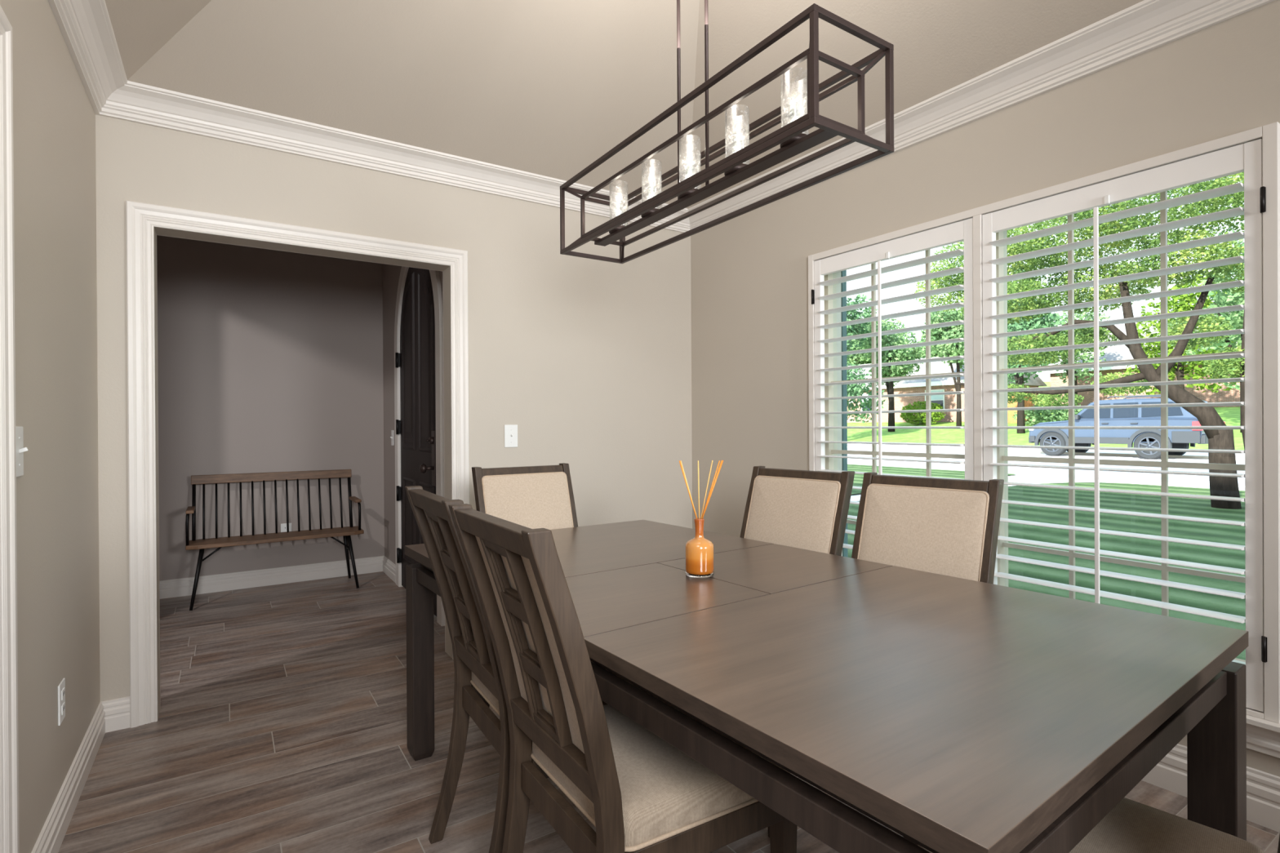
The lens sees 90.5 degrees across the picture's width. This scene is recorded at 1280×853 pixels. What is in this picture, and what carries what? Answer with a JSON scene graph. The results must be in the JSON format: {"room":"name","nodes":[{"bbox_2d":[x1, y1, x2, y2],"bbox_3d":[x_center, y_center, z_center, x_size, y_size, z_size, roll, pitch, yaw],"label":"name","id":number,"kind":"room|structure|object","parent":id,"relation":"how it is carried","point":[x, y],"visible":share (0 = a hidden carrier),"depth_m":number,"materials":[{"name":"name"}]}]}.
{"room":"dining room","nodes":[
{"label":"dining room","id":0,"kind":"room"},
{"bbox_2d":[0,0,100,852],"bbox_3d":[-0.608,-0.607,0.051,0.120,3.600,5.950,0,0,-33],"label":"wall","id":1,"kind":"structure","parent":0,"point":[54,115],"depth_m":1.83,"materials":[{"name":"beige paint"}]},
{"bbox_2d":[0,4,19,852],"bbox_3d":[-1.110,0.149,0.959,0.024,2.090,1.092,0,0,-33],"label":"trim","id":2,"kind":"structure","parent":1,"relation":"attached to","point":[9,744],"depth_m":1.39,"materials":[{"name":"white paint"}]},
{"bbox_2d":[15,426,28,476],"bbox_3d":[-1.473,0.059,1.512,0.020,0.119,0.074,0,0,-33],"label":"light switch","id":3,"kind":"object","parent":1,"relation":"attached to","point":[20,448],"visible":0.8,"depth_m":1.51,"materials":[{"name":"white plastic"}]},
{"bbox_2d":[57,678,65,725],"bbox_3d":[-1.720,0.819,1.887,0.008,0.117,0.074,0,0,-33],"label":"wall outlet","id":4,"kind":"object","parent":1,"relation":"attached to","point":[61,687],"visible":1,"depth_m":1.88,"materials":[{"name":"white plastic"}]},
{"bbox_2d":[61,687,64,700],"bbox_3d":[-1.719,0.797,1.888,0.004,0.028,0.032,0,0,-33],"label":"receptacle","id":5,"kind":"object","parent":4,"relation":"attached to","point":[62,688],"depth_m":1.88,"materials":[{"name":"white plastic"}]},
{"bbox_2d":[61,702,65,715],"bbox_3d":[-1.719,0.841,1.889,0.004,0.028,0.032,0,0,-33],"label":"receptacle","id":6,"kind":"object","parent":4,"relation":"attached to","point":[63,704],"depth_m":1.88,"materials":[{"name":"white plastic"}]},
{"bbox_2d":[31,696,129,852],"bbox_3d":[-1.723,1.135,1.970,0.093,0.119,1.274,0,0,-33],"label":"baseboard","id":7,"kind":"structure","parent":1,"relation":"attached to","point":[112,715],"depth_m":2.06,"materials":[{"name":"white paint"}]},
{"bbox_2d":[156,235,384,580],"bbox_3d":[-2.924,-0.606,4.756,2.158,3.600,0.120,0,0,-33],"label":"wall","id":8,"kind":"structure","parent":0,"point":[269,361],"depth_m":4.75,"materials":[{"name":"paint"}]},
{"bbox_2d":[159,555,383,599],"bbox_3d":[-2.889,1.132,4.695,1.888,0.125,0.017,0,0,-33],"label":"baseboard","id":9,"kind":"structure","parent":8,"relation":"attached to","point":[175,588],"depth_m":4.74,"materials":[{"name":"white paint"}]},
{"bbox_2d":[280,523,291,532],"bbox_3d":[-2.694,0.795,4.827,0.072,0.114,0.008,0,0,-33],"label":"wall outlet","id":10,"kind":"object","parent":8,"relation":"attached to","point":[283,526],"visible":0.38,"depth_m":4.82,"materials":[{"name":"white plastic"}]},
{"bbox_2d":[95,114,692,719],"bbox_3d":[-0.807,-0.614,3.404,3.217,3.600,0.120,0,0,-33],"label":"wall","id":11,"kind":"structure","parent":0,"point":[590,359],"depth_m":3.36,"materials":[{"name":"beige paint"}]},
{"bbox_2d":[125,200,469,728],"bbox_3d":[-1.457,0.146,2.892,1.372,2.090,0.024,0,0,-33],"label":"trim","id":12,"kind":"structure","parent":11,"relation":"attached to","point":[141,218],"depth_m":2.56,"materials":[{"name":"white paint"}]},
{"bbox_2d":[156,234,445,708],"bbox_3d":[-1.536,0.146,3.012,1.372,2.090,0.024,0,0,-33],"label":"trim","id":13,"kind":"structure","parent":11,"relation":"attached to","point":[157,234],"depth_m":3.05,"materials":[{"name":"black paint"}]},
{"bbox_2d":[504,424,517,447],"bbox_3d":[-0.688,0.051,3.396,0.074,0.121,0.020,0,0,-33],"label":"light switch","id":14,"kind":"object","parent":11,"relation":"attached to","point":[510,430],"visible":1,"depth_m":3.40,"materials":[{"name":"white plastic"}]},
{"bbox_2d":[382,263,443,564],"bbox_3d":[-1.457,-0.613,4.347,0.150,3.600,2.170,0,0,-33],"label":"wall","id":15,"kind":"structure","parent":0,"point":[391,273],"depth_m":5.02,"materials":[{"name":"paint"}]},
{"bbox_2d":[382,555,395,582],"bbox_3d":[-1.980,1.126,5.013,0.017,0.125,0.480,0,0,-33],"label":"baseboard","id":16,"kind":"structure","parent":15,"relation":"attached to","point":[388,566],"depth_m":4.99,"materials":[{"name":"white paint"}]},
{"bbox_2d":[390,430,394,445],"bbox_3d":[-1.928,0.088,4.917,0.020,0.119,0.074,0,0,-33],"label":"light switch","id":17,"kind":"object","parent":15,"relation":"attached to","point":[392,437],"visible":1,"depth_m":4.92,"materials":[{"name":"white plastic"}]},
{"bbox_2d":[394,266,444,626],"bbox_3d":[-1.479,-0.045,4.290,0.235,2.465,1.210,0,0,-33],"label":"door","id":18,"kind":"structure","parent":15,"relation":"in","point":[419,416],"depth_m":4.29,"materials":[{"name":"black paint"},{"name":"dark wood"}]},
{"bbox_2d":[105,0,1143,208],"bbox_3d":[0.733,-1.748,0.870,3.075,1.012,5.850,0,0,-33],"label":"ceiling","id":19,"kind":"structure","parent":0,"point":[548,88],"depth_m":2.66,"materials":[{"name":"paint"}]},
{"bbox_2d":[560,0,893,263],"bbox_3d":[0.138,-1.387,1.832,0.260,1.548,1.162,0,0,-33],"label":"linear chandelier","id":20,"kind":"object","parent":19,"relation":"hanging from","point":[791,138],"visible":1,"depth_m":1.63,"materials":[{"name":"brown metal"}]},
{"bbox_2d":[57,571,1279,852],"bbox_3d":[-0.829,1.252,1.099,6.200,0.120,8.750,0,0,-33],"label":"floor","id":21,"kind":"structure","parent":0,"point":[280,726],"depth_m":2.31,"materials":[{"name":"brown wood"}]},
{"bbox_2d":[185,469,364,610],"bbox_3d":[-2.601,0.768,4.572,1.090,0.855,0.424,0,0,-33],"label":"bench","id":22,"kind":"object","parent":21,"relation":"on","point":[346,532],"visible":1,"depth_m":4.62,"materials":[{"name":"brown wood"}]},
{"bbox_2d":[471,462,577,706],"bbox_3d":[-0.344,0.675,2.484,0.456,1.020,0.600,0,0,-34],"label":"dining chair","id":23,"kind":"object","parent":21,"relation":"on","point":[532,497],"visible":0.32,"depth_m":2.65,"materials":[{"name":"beige fabric"}]},
{"bbox_2d":[481,472,572,529],"bbox_3d":[-0.453,0.402,2.640,0.386,0.404,0.118,0,0,-34],"label":"cushion","id":24,"kind":"object","parent":23,"relation":"on","point":[532,500],"depth_m":2.65,"materials":[{"name":"beige fabric"}]},
{"bbox_2d":[404,485,646,852],"bbox_3d":[-0.294,0.677,1.768,0.600,1.020,0.456,0,0,-32],"label":"dining chair","id":25,"kind":"object","parent":21,"relation":"on","point":[473,649],"visible":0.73,"depth_m":1.69,"materials":[{"name":"brown wood"}]},
{"bbox_2d":[471,660,646,711],"bbox_3d":[-0.220,0.712,1.814,0.418,0.084,0.448,0,0,-32],"label":"seat cushion","id":26,"kind":"object","parent":25,"relation":"on","point":[477,684],"depth_m":1.74,"materials":[{"name":"beige fabric"}]},
{"bbox_2d":[448,503,797,852],"bbox_3d":[-0.042,0.677,1.353,0.600,1.020,0.456,0,0,-33],"label":"dining chair","id":27,"kind":"object","parent":21,"relation":"on","point":[640,793],"visible":0.84,"depth_m":1.21,"materials":[{"name":"brown wood"}]},
{"bbox_2d":[532,692,791,846],"bbox_3d":[0.031,0.712,1.401,0.418,0.084,0.448,0,0,-33],"label":"seat cushion","id":28,"kind":"object","parent":27,"relation":"on","point":[668,797],"depth_m":1.22,"materials":[{"name":"beige fabric"}]},
{"bbox_2d":[739,466,854,555],"bbox_3d":[0.401,0.672,2.229,0.600,1.020,0.456,0,0,-40],"label":"dining chair","id":29,"kind":"object","parent":21,"relation":"on","point":[804,509],"visible":0.31,"depth_m":2.33,"materials":[{"name":"beige fabric"}]},
{"bbox_2d":[404,520,1248,852],"bbox_3d":[0.205,0.806,1.802,1.122,0.757,2.049,0,0,-36],"label":"dining table","id":30,"kind":"object","parent":21,"relation":"on","point":[953,714],"visible":0.84,"depth_m":1.13,"materials":[{"name":"brown wood"}]},
{"bbox_2d":[679,460,723,577],"bbox_3d":[0.178,0.262,1.823,0.117,0.330,0.082,0,0,-33],"label":"reed diffuser","id":31,"kind":"object","parent":30,"relation":"on","point":[699,550],"visible":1,"depth_m":1.79,"materials":[{"name":"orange glass"}]},
{"bbox_2d":[684,517,714,574],"bbox_3d":[0.170,0.340,1.817,0.082,0.154,0.082,0,0,-33],"label":"bottle","id":32,"kind":"object","parent":31,"relation":"attached to","point":[699,550],"depth_m":1.79,"materials":[{"name":"orange glass"}]},
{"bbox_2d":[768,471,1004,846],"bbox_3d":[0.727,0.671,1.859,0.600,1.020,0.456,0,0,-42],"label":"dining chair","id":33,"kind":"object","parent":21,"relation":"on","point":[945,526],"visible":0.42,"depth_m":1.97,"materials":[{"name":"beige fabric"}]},
{"bbox_2d":[858,484,989,581],"bbox_3d":[0.867,0.396,1.985,0.118,0.404,0.386,0,0,-42],"label":"cushion","id":34,"kind":"object","parent":33,"relation":"on","point":[944,530],"depth_m":1.97,"materials":[{"name":"beige fabric"}]},
{"bbox_2d":[920,797,1279,852],"bbox_3d":[0.799,0.673,0.971,0.456,1.020,0.600,0,0,-44],"label":"dining chair","id":35,"kind":"object","parent":21,"relation":"on","point":[1131,826],"visible":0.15,"depth_m":1.03,"materials":[{"name":"beige fabric"}]},
{"bbox_2d":[690,0,1279,777],"bbox_3d":[2.054,-0.626,1.720,0.200,3.600,5.835,0,0,-34],"label":"wall","id":36,"kind":"structure","parent":0,"point":[749,270],"depth_m":2.88,"materials":[{"name":"beige paint"}]},
{"bbox_2d":[48,0,1274,232],"bbox_3d":[0.741,-1.296,0.863,3.035,0.132,5.830,0,0,-33],"label":"trim","id":37,"kind":"structure","parent":36,"relation":"attached to","point":[86,27],"depth_m":2.57,"materials":[{"name":"white paint"}]},
{"bbox_2d":[824,191,1245,665],"bbox_3d":[1.454,-0.048,2.603,0.065,1.645,1.678,0,0,-34],"label":"window","id":38,"kind":"structure","parent":36,"relation":"in","point":[830,391],"depth_m":2.55,"materials":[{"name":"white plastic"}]},
{"bbox_2d":[811,217,973,549],"bbox_3d":[1.125,-0.001,2.900,0.108,1.680,0.820,0,0,-33],"label":"plantation shutter","id":39,"kind":"object","parent":38,"relation":"attached to","point":[960,231],"visible":0.66,"depth_m":2.84,"materials":[{"name":"white paint"}]},
{"bbox_2d":[982,138,1266,711],"bbox_3d":[1.607,-0.002,2.192,0.108,1.680,0.820,0,0,-33],"label":"plantation shutter","id":40,"kind":"object","parent":38,"relation":"attached to","point":[1246,157],"visible":0.84,"depth_m":2.07,"materials":[{"name":"white paint"}]},
{"bbox_2d":[808,121,1279,723],"bbox_3d":[1.370,-0.009,2.548,0.046,1.733,1.727,0,0,-34],"label":"trim","id":41,"kind":"structure","parent":36,"relation":"attached to","point":[1269,134],"depth_m":1.85,"materials":[{"name":"white paint"}]},
{"bbox_2d":[1141,743,1279,832],"bbox_3d":[1.973,1.097,1.665,0.017,0.155,5.831,0,0,-34],"label":"baseboard","id":42,"kind":"structure","parent":36,"relation":"attached to","point":[1170,774],"depth_m":1.89,"materials":[{"name":"white paint"}]},
{"bbox_2d":[1246,715,1279,758],"bbox_3d":[1.363,0.910,2.542,0.075,0.106,1.857,0,0,-34],"label":"trim","id":43,"kind":"structure","parent":36,"relation":"attached to","point":[1263,735],"depth_m":1.85,"materials":[{"name":"white paint"}]},
{"bbox_2d":[1234,657,1245,662],"bbox_3d":[2.132,-0.027,1.842,0.060,3.000,5.952,0,0,-34],"label":"wall","id":44,"kind":"structure","parent":0,"point":[1235,659],"depth_m":2.10,"materials":[{"name":"white paint"}]},
{"label":"outside","id":45,"kind":"structure","parent":0,"visible":0},
{"bbox_2d":[847,482,1245,660],"bbox_3d":[13.503,1.203,-4.648,11.700,0.162,37.442,0,0,-33],"label":"lawn","id":46,"kind":"structure","parent":45,"point":[1177,506],"depth_m":6.79,"materials":[{"name":"green plant"}]},
{"bbox_2d":[840,270,848,557],"bbox_3d":[1.255,-0.067,3.762,0.220,2.800,0.054,0,0,-33],"label":"downspout","id":47,"kind":"object","parent":46,"relation":"on","point":[843,285],"visible":0.05,"depth_m":3.69,"materials":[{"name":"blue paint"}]},
{"bbox_2d":[914,172,1244,509],"bbox_3d":[7.750,-1.400,9.749,3.275,5.267,6.942,0,0,-33],"label":"shade tree","id":48,"kind":"object","parent":46,"relation":"on","point":[1218,439],"visible":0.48,"depth_m":9.56,"materials":[{"name":"green plant"}]},
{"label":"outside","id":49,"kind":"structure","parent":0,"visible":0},
{"bbox_2d":[847,463,1014,494],"bbox_3d":[-10.862,1.239,33.161,12.300,0.171,52.600,0,0,-33],"label":"lawn","id":50,"kind":"structure","parent":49,"point":[858,478],"depth_m":15.45,"materials":[{"name":"green plant"}]},
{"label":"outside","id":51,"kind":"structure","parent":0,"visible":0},
{"bbox_2d":[847,462,1244,501],"bbox_3d":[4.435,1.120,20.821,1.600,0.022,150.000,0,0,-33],"label":"sidewalk","id":52,"kind":"structure","parent":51,"point":[1043,477],"depth_m":13.31,"materials":[{"name":"concrete"}]},
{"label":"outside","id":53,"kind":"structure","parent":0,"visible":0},
{"bbox_2d":[847,443,1244,457],"bbox_3d":[8.963,0.904,35.730,5.100,0.001,210.000,0,0,-33],"label":"sidewalk","id":54,"kind":"structure","parent":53,"point":[1200,454],"depth_m":24.51,"materials":[{"name":"concrete"}]},
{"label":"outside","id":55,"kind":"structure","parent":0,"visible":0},
{"bbox_2d":[847,381,1244,449],"bbox_3d":[34.995,-3.227,58.731,117.100,8.560,240.000,0,0,-33],"label":"ground","id":56,"kind":"structure","parent":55,"point":[1230,415],"depth_m":36.99,"materials":[{"name":"green plant"}]},
{"bbox_2d":[846,293,885,422],"bbox_3d":[12.164,-3.931,37.599,4.065,9.678,5.204,0,0,39],"label":"street tree","id":57,"kind":"object","parent":56,"relation":"on","point":[854,389],"visible":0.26,"depth_m":37.54,"materials":[{"name":"green plant"}]},
{"bbox_2d":[846,312,904,365],"bbox_3d":[24.680,-7.061,68.681,7.595,10.570,7.890,0,0,31],"label":"street tree","id":58,"kind":"object","parent":56,"relation":"on","point":[858,359],"visible":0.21,"depth_m":68.14,"materials":[{"name":"green plant"}]},
{"bbox_2d":[851,320,925,431],"bbox_3d":[16.306,-3.433,41.756,4.686,7.528,4.735,0,0,-33],"label":"street tree","id":59,"kind":"object","parent":56,"relation":"on","point":[901,354],"visible":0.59,"depth_m":40.95,"materials":[{"name":"green plant"}]},
{"bbox_2d":[900,400,946,425],"bbox_3d":[19.892,-0.921,44.544,2.698,1.836,3.125,0,0,-33],"label":"round bush","id":60,"kind":"object","parent":56,"relation":"on","point":[920,418],"visible":0.69,"depth_m":44.06,"materials":[{"name":"green plant"}]},
{"bbox_2d":[912,309,963,359],"bbox_3d":[33.407,-7.918,69.648,8.022,10.705,6.903,0,0,-33],"label":"street tree","id":61,"kind":"object","parent":56,"relation":"on","point":[933,353],"visible":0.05,"depth_m":69.30,"materials":[{"name":"green plant"}]},
{"bbox_2d":[920,302,964,426],"bbox_3d":[20.802,-4.431,40.911,4.956,8.904,4.762,0,0,38],"label":"street tree","id":62,"kind":"object","parent":56,"relation":"on","point":[953,331],"visible":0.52,"depth_m":40.74,"materials":[{"name":"green plant"}]},
{"bbox_2d":[847,355,1047,422],"bbox_3d":[22.866,-2.945,51.755,10.040,5.200,14.684,0,0,-33],"label":"brick house","id":63,"kind":"structure","parent":56,"relation":"on","point":[938,384],"depth_m":47.35,"materials":[{"name":"grey brick"}]},
{"bbox_2d":[1007,392,1032,422],"bbox_3d":[23.521,-1.178,40.797,0.080,1.900,3.329,0,0,-33],"label":"fence","id":64,"kind":"object","parent":56,"relation":"on","point":[1028,403],"visible":0.05,"depth_m":40.30,"materials":[{"name":"beige wood"}]},
{"bbox_2d":[1007,262,1065,433],"bbox_3d":[20.830,-4.363,34.332,3.683,9.447,4.857,0,0,5],"label":"street tree","id":65,"kind":"object","parent":56,"relation":"on","point":[1038,322],"visible":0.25,"depth_m":33.39,"materials":[{"name":"green plant"}]},
{"bbox_2d":[847,445,1244,460],"bbox_3d":[6.850,0.982,34.349,0.150,0.155,210.000,0,0,-33],"label":"kerb","id":66,"kind":"object","parent":56,"relation":"on","point":[859,446],"depth_m":22.06,"materials":[{"name":"beige concrete"}]},
{"bbox_2d":[1011,404,1082,426],"bbox_3d":[24.131,-0.585,37.088,2.456,1.586,4.453,0,0,-33],"label":"shrub","id":67,"kind":"object","parent":56,"relation":"on","point":[1046,415],"visible":0.5,"depth_m":36.97,"materials":[{"name":"green plant"}]},
{"bbox_2d":[1048,306,1111,412],"bbox_3d":[28.686,-4.331,41.850,4.724,7.232,3.730,0,0,-33],"label":"street tree","id":68,"kind":"object","parent":56,"relation":"on","point":[1091,315],"visible":0.2,"depth_m":41.41,"materials":[{"name":"green plant"}]},
{"bbox_2d":[1040,312,1239,410],"bbox_3d":[37.893,-4.542,45.201,10.040,6.600,12.712,0,0,-33],"label":"house","id":69,"kind":"structure","parent":56,"relation":"on","point":[1116,353],"depth_m":44.58,"materials":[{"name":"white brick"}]},
{"bbox_2d":[1123,270,1239,395],"bbox_3d":[30.613,-4.706,35.439,4.794,8.360,5.968,0,0,-33],"label":"street tree","id":70,"kind":"object","parent":56,"relation":"on","point":[1178,368],"visible":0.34,"depth_m":35.57,"materials":[{"name":"green plant"}]},
{"bbox_2d":[1167,225,1244,432],"bbox_3d":[26.049,-4.105,27.487,4.916,8.724,4.256,0,0,-13],"label":"street tree","id":71,"kind":"object","parent":56,"relation":"on","point":[1235,317],"visible":0.17,"depth_m":27.32,"materials":[{"name":"green plant"}]},
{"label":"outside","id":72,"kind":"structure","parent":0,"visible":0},
{"bbox_2d":[847,447,1244,484],"bbox_3d":[3.231,1.061,31.982,8.600,0.099,210.000,0,0,-33],"label":"road","id":73,"kind":"structure","parent":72,"point":[1241,481],"depth_m":17.93,"materials":[{"name":"grey asphalt"}]},
{"bbox_2d":[1028,394,1225,459],"bbox_3d":[15.378,0.008,20.301,2.260,1.930,4.690,0,0,-33],"label":"suv","id":74,"kind":"object","parent":73,"relation":"on","point":[1177,415],"visible":0.68,"depth_m":19.46,"materials":[{"name":"blue paint"}]},
{"bbox_2d":[1074,414,1079,419],"bbox_3d":[14.056,-0.300,20.399,0.160,0.160,0.120,0,0,-33],"label":"mirror","id":75,"kind":"object","parent":74,"relation":"attached to","point":[1076,416],"depth_m":20.35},
{"bbox_2d":[1191,421,1203,431],"bbox_3d":[15.868,-0.014,18.002,0.255,0.260,0.235,0,0,-33],"label":"tail light","id":76,"kind":"object","parent":74,"relation":"attached to","point":[1193,423],"depth_m":17.95,"materials":[{"name":"red plastic"}]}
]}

